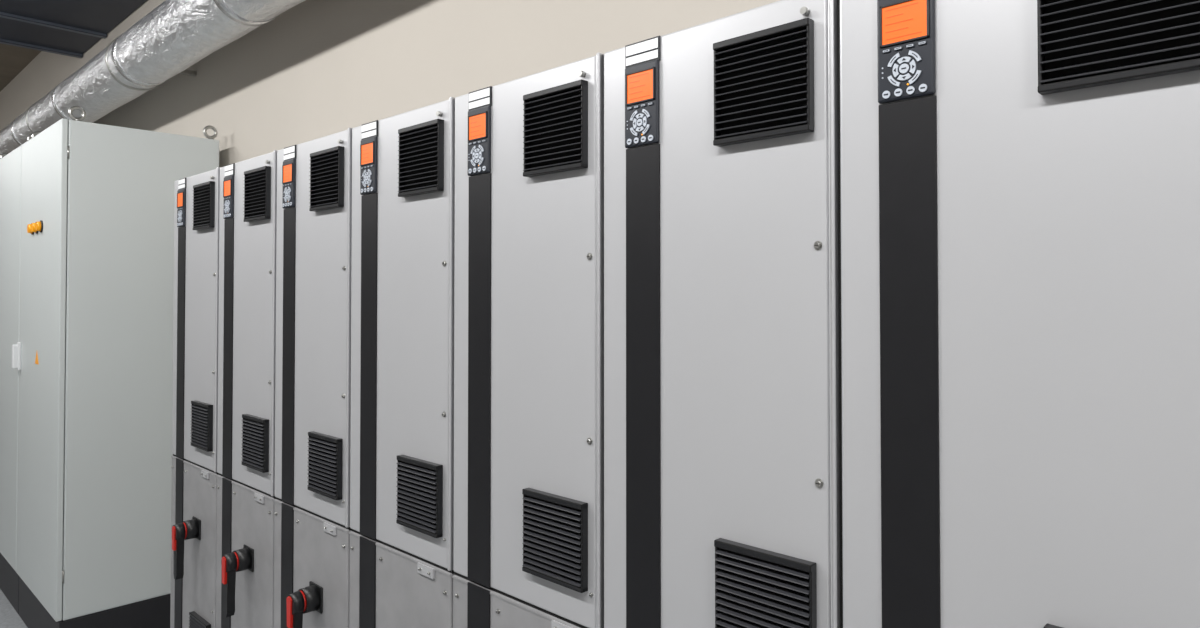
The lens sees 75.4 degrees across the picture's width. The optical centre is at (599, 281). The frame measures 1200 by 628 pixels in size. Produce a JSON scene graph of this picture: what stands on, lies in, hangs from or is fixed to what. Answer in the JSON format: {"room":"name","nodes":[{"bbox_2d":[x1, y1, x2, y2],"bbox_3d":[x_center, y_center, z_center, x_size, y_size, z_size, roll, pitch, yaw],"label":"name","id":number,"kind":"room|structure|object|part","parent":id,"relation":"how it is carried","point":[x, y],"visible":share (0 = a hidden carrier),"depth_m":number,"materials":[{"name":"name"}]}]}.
{"room":"electrical room","nodes":[
{"label":"electrical room","id":0,"kind":"room"},
{"bbox_2d":[0,589,27,627],"bbox_3d":[-3.416,1.601,2.913,15.200,0.100,3.500,-1,-1,44],"label":"floor","id":1,"kind":"structure","parent":0,"point":[9,618],"depth_m":3.62,"materials":[{"name":"grey concrete"}]},
{"bbox_2d":[0,134,31,613],"bbox_3d":[-2.826,0.434,4.135,0.802,2.276,0.638,-1,-1,44],"label":"enclosure","id":2,"kind":"object","parent":1,"relation":"on","point":[10,163],"visible":0.23,"depth_m":3.81,"materials":[{"name":"metal"}]},
{"bbox_3d":[-3.019,0.363,3.938,0.796,2.008,0.021,-1,-1,44],"label":"door","id":3,"kind":"part","parent":2,"relation":"part of","materials":[{"name":"white metal"}]},
{"bbox_2d":[12,106,218,627],"bbox_3d":[-2.246,0.425,3.577,0.802,2.276,0.638,-1,-1,44],"label":"enclosure","id":4,"kind":"object","parent":1,"relation":"on","point":[92,356],"visible":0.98,"depth_m":3.26,"materials":[{"name":"metal"}]},
{"bbox_3d":[-2.715,0.348,3.609,0.035,0.130,0.032,-1,-1,44],"label":"door handle","id":5,"kind":"part","parent":4,"relation":"part of","materials":[{"name":"white plastic"}]},
{"bbox_3d":[-2.439,0.353,3.380,0.796,2.008,0.021,-1,-1,44],"label":"door","id":6,"kind":"part","parent":4,"relation":"part of","materials":[{"name":"white metal"}]},
{"bbox_2d":[170,167,220,627],"bbox_3d":[-1.229,0.594,2.725,0.422,1.908,0.524,-1,-1,44],"label":"tall cabinet","id":7,"kind":"object","parent":1,"relation":"on","point":[196,197],"visible":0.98,"depth_m":2.56,"materials":[{"name":"metal"}]},
{"bbox_3d":[-1.348,0.868,2.522,0.066,0.183,0.074,-1,-1,44],"label":"rotary disconnect handle","id":8,"kind":"part","parent":7,"relation":"part of","materials":[{"name":"black plastic"}]},
{"bbox_2d":[189,611,210,627],"bbox_3d":[-1.291,1.160,2.502,0.152,0.148,0.019,-1,-1,44],"label":"vent","id":9,"kind":"object","parent":7,"relation":"attached to","point":[198,619],"depth_m":2.50,"materials":[{"name":"black plastic"}]},
{"bbox_2d":[190,400,212,451],"bbox_3d":[-1.291,0.466,2.514,0.152,0.147,0.019,-1,-1,44],"label":"vent","id":10,"kind":"object","parent":7,"relation":"attached to","point":[201,433],"depth_m":2.50,"materials":[{"name":"black plastic"}]},
{"bbox_2d":[193,181,214,229],"bbox_3d":[-1.291,-0.245,2.526,0.152,0.148,0.019,-1,-1,44],"label":"vent","id":11,"kind":"object","parent":7,"relation":"attached to","point":[204,191],"depth_m":2.53,"materials":[{"name":"black plastic"}]},
{"bbox_2d":[216,150,277,627],"bbox_3d":[-0.927,0.589,2.434,0.422,1.908,0.524,-1,-1,44],"label":"tall cabinet","id":12,"kind":"object","parent":1,"relation":"on","point":[248,188],"visible":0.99,"depth_m":2.27,"materials":[{"name":"metal"}]},
{"bbox_3d":[-1.046,0.863,2.231,0.066,0.183,0.074,-1,-1,44],"label":"rotary disconnect handle","id":13,"kind":"part","parent":12,"relation":"part of","materials":[{"name":"black plastic"}]},
{"bbox_2d":[241,414,268,472],"bbox_3d":[-0.988,0.461,2.223,0.152,0.147,0.019,-1,-1,44],"label":"vent","id":14,"kind":"object","parent":12,"relation":"attached to","point":[255,431],"depth_m":2.21,"materials":[{"name":"black plastic"}]},
{"bbox_2d":[243,166,270,221],"bbox_3d":[-0.988,-0.250,2.235,0.152,0.148,0.019,-1,-1,44],"label":"vent","id":15,"kind":"object","parent":12,"relation":"attached to","point":[257,182],"depth_m":2.24,"materials":[{"name":"black plastic"}]},
{"bbox_2d":[274,128,352,627],"bbox_3d":[-0.624,0.584,2.143,0.422,1.908,0.524,-1,-1,44],"label":"tall cabinet","id":16,"kind":"object","parent":1,"relation":"on","point":[312,528],"visible":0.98,"depth_m":1.98,"materials":[{"name":"metal"}]},
{"bbox_3d":[-0.743,0.858,1.940,0.066,0.183,0.074,-1,-1,44],"label":"rotary disconnect handle","id":17,"kind":"part","parent":16,"relation":"part of","materials":[{"name":"black plastic"}]},
{"bbox_2d":[307,431,342,499],"bbox_3d":[-0.686,0.456,1.931,0.152,0.147,0.019,-1,-1,44],"label":"vent","id":18,"kind":"object","parent":16,"relation":"attached to","point":[325,455],"depth_m":1.92,"materials":[{"name":"black plastic"}]},
{"bbox_2d":[309,146,343,211],"bbox_3d":[-0.686,-0.255,1.944,0.152,0.148,0.019,-1,-1,44],"label":"vent","id":19,"kind":"object","parent":16,"relation":"attached to","point":[326,175],"depth_m":1.94,"materials":[{"name":"black plastic"}]},
{"bbox_2d":[349,97,454,627],"bbox_3d":[-0.322,0.578,1.851,0.422,1.908,0.524,-1,-1,44],"label":"tall cabinet","id":20,"kind":"object","parent":1,"relation":"on","point":[401,533],"visible":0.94,"depth_m":1.70,"materials":[{"name":"metal"}]},
{"bbox_2d":[396,455,442,537],"bbox_3d":[-0.383,0.451,1.640,0.152,0.147,0.019,-1,-1,44],"label":"vent","id":21,"kind":"object","parent":20,"relation":"attached to","point":[419,486],"depth_m":1.63,"materials":[{"name":"black plastic"}]},
{"bbox_2d":[398,119,443,196],"bbox_3d":[-0.383,-0.260,1.653,0.152,0.148,0.019,-1,-1,44],"label":"vent","id":22,"kind":"object","parent":20,"relation":"attached to","point":[421,141],"depth_m":1.65,"materials":[{"name":"black plastic"}]},
{"bbox_2d":[452,52,603,627],"bbox_3d":[-0.019,0.573,1.560,0.422,1.908,0.524,-1,-1,44],"label":"tall cabinet","id":23,"kind":"object","parent":1,"relation":"on","point":[528,552],"visible":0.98,"depth_m":1.41,"materials":[{"name":"metal"}]},
{"bbox_2d":[522,488,587,592],"bbox_3d":[-0.080,0.446,1.349,0.152,0.147,0.019,-1,-1,44],"label":"vent","id":24,"kind":"object","parent":23,"relation":"attached to","point":[555,520],"depth_m":1.34,"materials":[{"name":"black plastic"}]},
{"bbox_2d":[523,79,587,176],"bbox_3d":[-0.080,-0.265,1.361,0.152,0.148,0.019,-1,-1,44],"label":"vent","id":25,"kind":"object","parent":23,"relation":"attached to","point":[555,115],"depth_m":1.36,"materials":[{"name":"black plastic"}]},
{"bbox_2d":[604,0,840,627],"bbox_3d":[0.284,0.568,1.269,0.422,1.908,0.524,-1,-1,44],"label":"tall cabinet","id":26,"kind":"object","parent":1,"relation":"on","point":[722,391],"visible":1,"depth_m":1.12,"materials":[{"name":"metal"}]},
{"bbox_2d":[713,18,813,146],"bbox_3d":[0.222,-0.270,1.070,0.152,0.148,0.019,-1,-1,44],"label":"vent","id":27,"kind":"object","parent":26,"relation":"attached to","point":[763,75],"depth_m":1.07,"materials":[{"name":"black plastic"}]},
{"bbox_2d":[714,538,816,627],"bbox_3d":[0.222,0.441,1.058,0.152,0.147,0.019,-1,-1,44],"label":"vent","id":28,"kind":"object","parent":26,"relation":"attached to","point":[759,582],"depth_m":1.05,"materials":[{"name":"black plastic"}]},
{"bbox_2d":[837,0,1199,627],"bbox_3d":[0.586,0.563,0.978,0.422,1.908,0.524,-1,-1,44],"label":"tall cabinet","id":29,"kind":"object","parent":1,"relation":"on","point":[1019,180],"visible":1,"depth_m":0.85,"materials":[{"name":"metal"}]},
{"bbox_2d":[1043,623,1062,627],"bbox_3d":[0.525,0.436,0.767,0.152,0.147,0.019,-1,-1,44],"label":"vent","id":30,"kind":"object","parent":29,"relation":"attached to","point":[1045,625],"depth_m":0.82,"materials":[{"name":"black plastic"}]},
{"bbox_2d":[1037,0,1199,94],"bbox_3d":[0.525,-0.275,0.779,0.152,0.148,0.019,-1,-1,44],"label":"vent","id":31,"kind":"object","parent":29,"relation":"attached to","point":[1085,47],"depth_m":0.79,"materials":[{"name":"black plastic"}]},
{"bbox_2d":[0,43,40,91],"bbox_3d":[-3.416,-2.018,2.976,15.200,0.100,3.500,-1,-1,44],"label":"ceiling","id":32,"kind":"structure","parent":0,"point":[13,59],"depth_m":6.68,"materials":[{"name":"paint"}]},
{"bbox_2d":[0,0,146,57],"bbox_3d":[-3.893,-1.790,3.457,2.560,0.340,3.257,-1,-1,44],"label":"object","id":33,"kind":"structure","parent":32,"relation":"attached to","point":[62,27],"depth_m":4.82,"materials":[{"name":"metal"}]},
{"bbox_2d":[0,0,779,166],"bbox_3d":[-2.237,-0.187,4.169,15.200,3.520,0.100,-1,-1,44],"label":"wall","id":34,"kind":"structure","parent":0,"point":[319,68],"depth_m":2.81,"materials":[{"name":"beige paint"}]},
{"bbox_2d":[0,0,304,154],"bbox_3d":[-2.410,-1.050,4.004,14.800,0.266,0.396,-1,-1,44],"label":"duct","id":35,"kind":"object","parent":34,"relation":"attached to","point":[175,35],"visible":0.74,"depth_m":3.40,"materials":[{"name":"metal"}]}
]}

